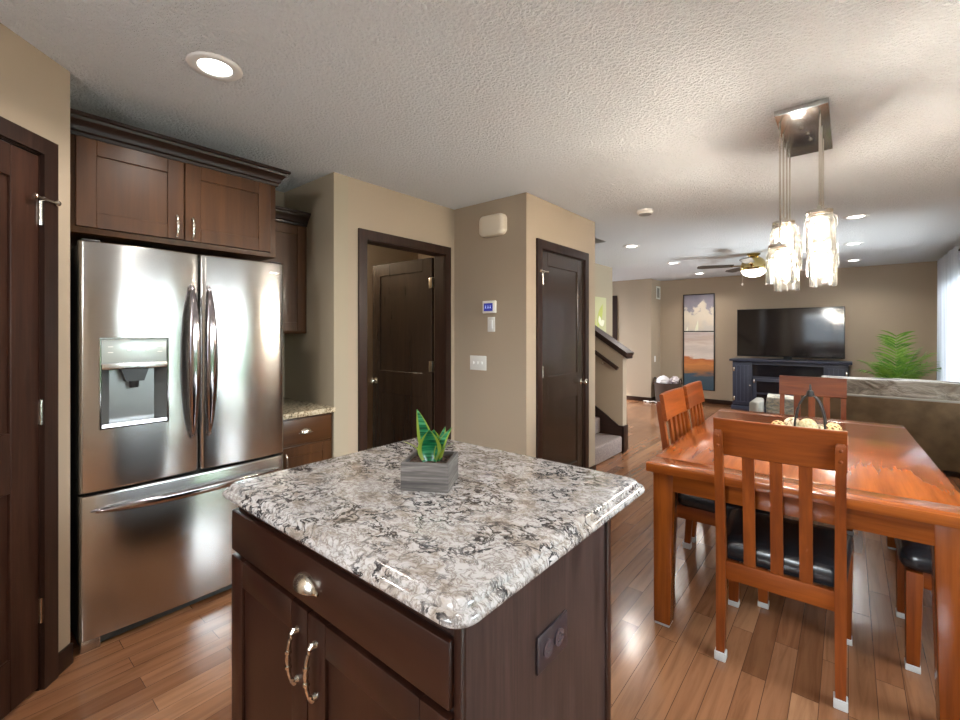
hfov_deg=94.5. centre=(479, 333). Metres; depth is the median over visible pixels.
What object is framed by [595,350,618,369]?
handrail
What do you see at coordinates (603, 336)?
trim
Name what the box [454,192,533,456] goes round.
wall
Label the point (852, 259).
recessed light
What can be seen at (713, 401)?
baseboard
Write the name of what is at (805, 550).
dining chair
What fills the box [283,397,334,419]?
countertop
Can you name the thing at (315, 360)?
wall
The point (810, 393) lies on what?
basket
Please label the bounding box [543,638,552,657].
receptacle
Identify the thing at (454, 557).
island countertop
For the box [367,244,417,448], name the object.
wall
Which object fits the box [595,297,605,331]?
print
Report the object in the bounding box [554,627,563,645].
receptacle
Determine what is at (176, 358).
refrigerator
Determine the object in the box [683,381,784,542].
dining chair
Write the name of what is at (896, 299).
wall
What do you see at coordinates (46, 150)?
trim
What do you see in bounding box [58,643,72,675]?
baseboard
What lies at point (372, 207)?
wall
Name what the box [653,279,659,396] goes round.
wall
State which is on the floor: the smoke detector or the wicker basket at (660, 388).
the wicker basket at (660, 388)
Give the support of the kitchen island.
on the floor
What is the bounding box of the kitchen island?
[232,507,610,719]
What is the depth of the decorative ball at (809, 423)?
2.39 m
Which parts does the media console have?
door, door pane, door pane, door, door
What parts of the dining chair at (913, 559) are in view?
leg, seat, leg, rail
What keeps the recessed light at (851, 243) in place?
in the ceiling
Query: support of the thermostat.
attached to the wall at (494, 407)
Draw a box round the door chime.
[479,213,506,237]
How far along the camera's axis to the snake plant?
1.27 m
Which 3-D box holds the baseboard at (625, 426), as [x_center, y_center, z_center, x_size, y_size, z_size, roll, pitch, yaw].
[1.672,1.212,5.110,0.015,0.300,0.140,0,0,40]
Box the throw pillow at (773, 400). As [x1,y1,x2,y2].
[766,393,793,414]
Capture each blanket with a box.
[656,375,669,383]
[669,376,680,383]
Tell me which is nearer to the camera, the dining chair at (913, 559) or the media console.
the dining chair at (913, 559)
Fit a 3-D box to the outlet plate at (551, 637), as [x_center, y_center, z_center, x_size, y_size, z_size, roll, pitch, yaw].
[0.156,0.662,0.953,0.006,0.078,0.124,0,0,40]
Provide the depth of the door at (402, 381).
4.11 m
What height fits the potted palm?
1.405 m
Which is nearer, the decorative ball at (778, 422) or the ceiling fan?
the decorative ball at (778, 422)
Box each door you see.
[0,140,60,719]
[370,257,433,447]
[540,250,587,466]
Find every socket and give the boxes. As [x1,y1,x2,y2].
[777,246,782,254]
[781,223,786,230]
[816,212,822,220]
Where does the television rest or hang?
on the media console
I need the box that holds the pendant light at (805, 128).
[766,97,838,290]
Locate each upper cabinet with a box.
[70,108,290,260]
[261,205,310,332]
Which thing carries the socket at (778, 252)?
attached to the pendant light at (805, 128)
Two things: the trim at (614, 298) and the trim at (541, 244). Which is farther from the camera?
the trim at (614, 298)
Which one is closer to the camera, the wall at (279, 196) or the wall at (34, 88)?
the wall at (34, 88)
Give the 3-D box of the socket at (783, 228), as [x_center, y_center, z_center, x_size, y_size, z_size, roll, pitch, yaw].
[1.593,-0.558,2.329,0.028,0.046,0.027,0,0,40]
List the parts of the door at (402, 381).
knob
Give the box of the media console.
[729,357,852,412]
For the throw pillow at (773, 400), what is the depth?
5.38 m
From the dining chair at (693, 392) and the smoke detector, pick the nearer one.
the dining chair at (693, 392)
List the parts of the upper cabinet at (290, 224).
crown molding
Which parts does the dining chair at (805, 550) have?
leg, leg, rail, rail, seat, leg, leg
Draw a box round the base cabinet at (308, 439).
[282,413,331,469]
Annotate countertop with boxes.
[222,438,644,628]
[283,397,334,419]
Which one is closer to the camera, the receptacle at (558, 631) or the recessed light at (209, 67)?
the receptacle at (558, 631)
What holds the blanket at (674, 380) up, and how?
in the wicker basket at (660, 388)
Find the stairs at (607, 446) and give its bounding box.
[595,417,621,464]
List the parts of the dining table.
leg, leg, leg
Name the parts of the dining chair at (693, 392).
leg, rail, leg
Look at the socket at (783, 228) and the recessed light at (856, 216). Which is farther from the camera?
the recessed light at (856, 216)
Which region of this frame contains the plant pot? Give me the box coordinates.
[401,450,457,492]
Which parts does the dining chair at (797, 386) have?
leg, rail, leg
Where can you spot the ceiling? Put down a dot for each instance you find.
(602, 112)
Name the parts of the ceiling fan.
blade, blade, blade, lamp shade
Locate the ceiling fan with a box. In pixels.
[697,253,811,284]
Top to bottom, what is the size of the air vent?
0.260 m
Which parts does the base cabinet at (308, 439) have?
handle, cup pull, door, drawer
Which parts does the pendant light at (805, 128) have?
rod, lid, bulb, lamp shade, rod, lamp shade, lid, bulb, bulb, rod, lamp shade, lid, rod, lid, lamp shade, lid, rod, lamp shade, lid, bulb, lid, rod, lamp shade, bulb, rod, lamp shade, bulb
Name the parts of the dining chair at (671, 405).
leg, rail, leg, rail, seat, leg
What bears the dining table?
on the floor
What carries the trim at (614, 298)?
attached to the wall at (634, 297)
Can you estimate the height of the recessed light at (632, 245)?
0.006 m
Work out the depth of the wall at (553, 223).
3.99 m
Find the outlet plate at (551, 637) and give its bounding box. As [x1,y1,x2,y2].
[536,610,566,675]
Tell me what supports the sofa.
on the floor
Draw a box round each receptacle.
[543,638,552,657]
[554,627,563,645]
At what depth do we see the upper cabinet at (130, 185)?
2.15 m
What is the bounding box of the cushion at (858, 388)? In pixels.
[821,375,959,400]
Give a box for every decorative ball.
[771,420,784,424]
[784,417,799,426]
[798,418,817,428]
[826,422,842,430]
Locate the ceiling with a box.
[0,0,959,281]
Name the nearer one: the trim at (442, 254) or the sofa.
the trim at (442, 254)
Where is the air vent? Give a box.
[656,286,659,298]
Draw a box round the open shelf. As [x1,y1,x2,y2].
[753,364,823,376]
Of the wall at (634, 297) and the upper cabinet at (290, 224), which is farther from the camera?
the wall at (634, 297)
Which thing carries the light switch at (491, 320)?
attached to the wall at (494, 407)
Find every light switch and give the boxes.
[470,355,485,370]
[488,317,494,331]
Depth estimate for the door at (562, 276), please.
3.86 m
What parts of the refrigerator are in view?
control panel, door, freezer drawer, handle, handle, door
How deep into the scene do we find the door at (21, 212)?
1.61 m
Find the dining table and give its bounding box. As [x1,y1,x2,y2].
[646,408,959,719]
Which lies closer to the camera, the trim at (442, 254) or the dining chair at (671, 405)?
the dining chair at (671, 405)
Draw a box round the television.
[737,306,844,360]
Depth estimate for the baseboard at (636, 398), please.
8.92 m
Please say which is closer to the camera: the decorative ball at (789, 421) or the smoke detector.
the decorative ball at (789, 421)
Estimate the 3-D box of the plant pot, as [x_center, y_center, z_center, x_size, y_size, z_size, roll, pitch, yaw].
[-0.141,0.393,1.272,0.134,0.078,0.134,0,0,9]
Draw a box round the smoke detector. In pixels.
[637,208,652,215]
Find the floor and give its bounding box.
[2,400,959,719]
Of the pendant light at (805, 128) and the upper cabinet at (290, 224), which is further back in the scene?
the upper cabinet at (290, 224)
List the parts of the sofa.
arm, panel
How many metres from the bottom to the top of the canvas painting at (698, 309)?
1.882 m
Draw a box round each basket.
[653,377,682,401]
[794,384,826,428]
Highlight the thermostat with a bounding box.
[483,300,496,312]
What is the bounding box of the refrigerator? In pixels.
[70,238,282,654]
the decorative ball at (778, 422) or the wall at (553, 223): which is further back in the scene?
the wall at (553, 223)
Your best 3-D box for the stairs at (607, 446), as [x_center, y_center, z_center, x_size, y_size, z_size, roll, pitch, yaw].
[0.211,0.344,5.666,2.937,2.035,0.908,0,0,40]
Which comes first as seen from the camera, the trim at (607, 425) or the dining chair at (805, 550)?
the dining chair at (805, 550)
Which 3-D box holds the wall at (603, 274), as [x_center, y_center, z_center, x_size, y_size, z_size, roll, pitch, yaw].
[1.513,0.142,6.606,0.110,2.440,1.980,0,0,40]
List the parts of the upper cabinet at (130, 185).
door, handle, crown molding, handle, door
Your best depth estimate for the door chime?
3.53 m
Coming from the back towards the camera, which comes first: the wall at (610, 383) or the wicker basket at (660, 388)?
the wicker basket at (660, 388)
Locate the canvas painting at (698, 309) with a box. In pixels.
[683,293,714,390]
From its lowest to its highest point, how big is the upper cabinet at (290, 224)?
0.853 m
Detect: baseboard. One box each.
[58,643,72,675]
[622,424,627,451]
[627,396,650,401]
[702,398,732,404]
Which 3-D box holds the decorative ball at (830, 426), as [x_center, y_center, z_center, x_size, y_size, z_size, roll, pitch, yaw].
[1.889,0.519,2.374,0.080,0.080,0.080,0,0,40]
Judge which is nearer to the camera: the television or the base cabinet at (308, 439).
the base cabinet at (308, 439)
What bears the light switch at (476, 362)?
attached to the wall at (494, 407)
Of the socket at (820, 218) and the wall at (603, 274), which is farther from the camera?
the wall at (603, 274)
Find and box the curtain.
[937,246,959,381]
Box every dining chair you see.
[656,387,770,608]
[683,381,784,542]
[713,417,852,712]
[779,375,852,535]
[894,538,931,673]
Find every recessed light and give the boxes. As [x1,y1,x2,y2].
[186,51,242,81]
[623,244,639,247]
[842,214,869,219]
[843,242,864,244]
[845,259,861,261]
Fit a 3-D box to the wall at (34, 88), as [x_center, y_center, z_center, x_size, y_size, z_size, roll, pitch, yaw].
[-1.700,0.142,1.320,0.110,2.440,1.020,0,0,-5]
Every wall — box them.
[0,23,69,651]
[275,190,283,396]
[284,172,347,457]
[348,177,453,453]
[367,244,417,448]
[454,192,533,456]
[534,196,594,466]
[595,263,611,336]
[595,336,626,425]
[612,279,652,397]
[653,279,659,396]
[660,261,936,400]
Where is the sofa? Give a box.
[749,375,959,472]
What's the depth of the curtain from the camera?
5.54 m
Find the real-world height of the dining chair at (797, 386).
1.012 m
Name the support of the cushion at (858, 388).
on the sofa
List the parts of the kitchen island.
door, handle, cup pull, handle, drawer, door, corner post, panel, corner post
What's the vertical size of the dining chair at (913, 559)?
1.012 m
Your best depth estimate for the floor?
1.90 m
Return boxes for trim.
[0,116,57,690]
[358,228,450,451]
[536,238,588,468]
[595,325,633,358]
[595,405,623,452]
[612,296,616,339]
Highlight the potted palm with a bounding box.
[853,330,941,378]
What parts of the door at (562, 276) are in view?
knob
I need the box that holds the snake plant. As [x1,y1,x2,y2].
[406,410,452,461]

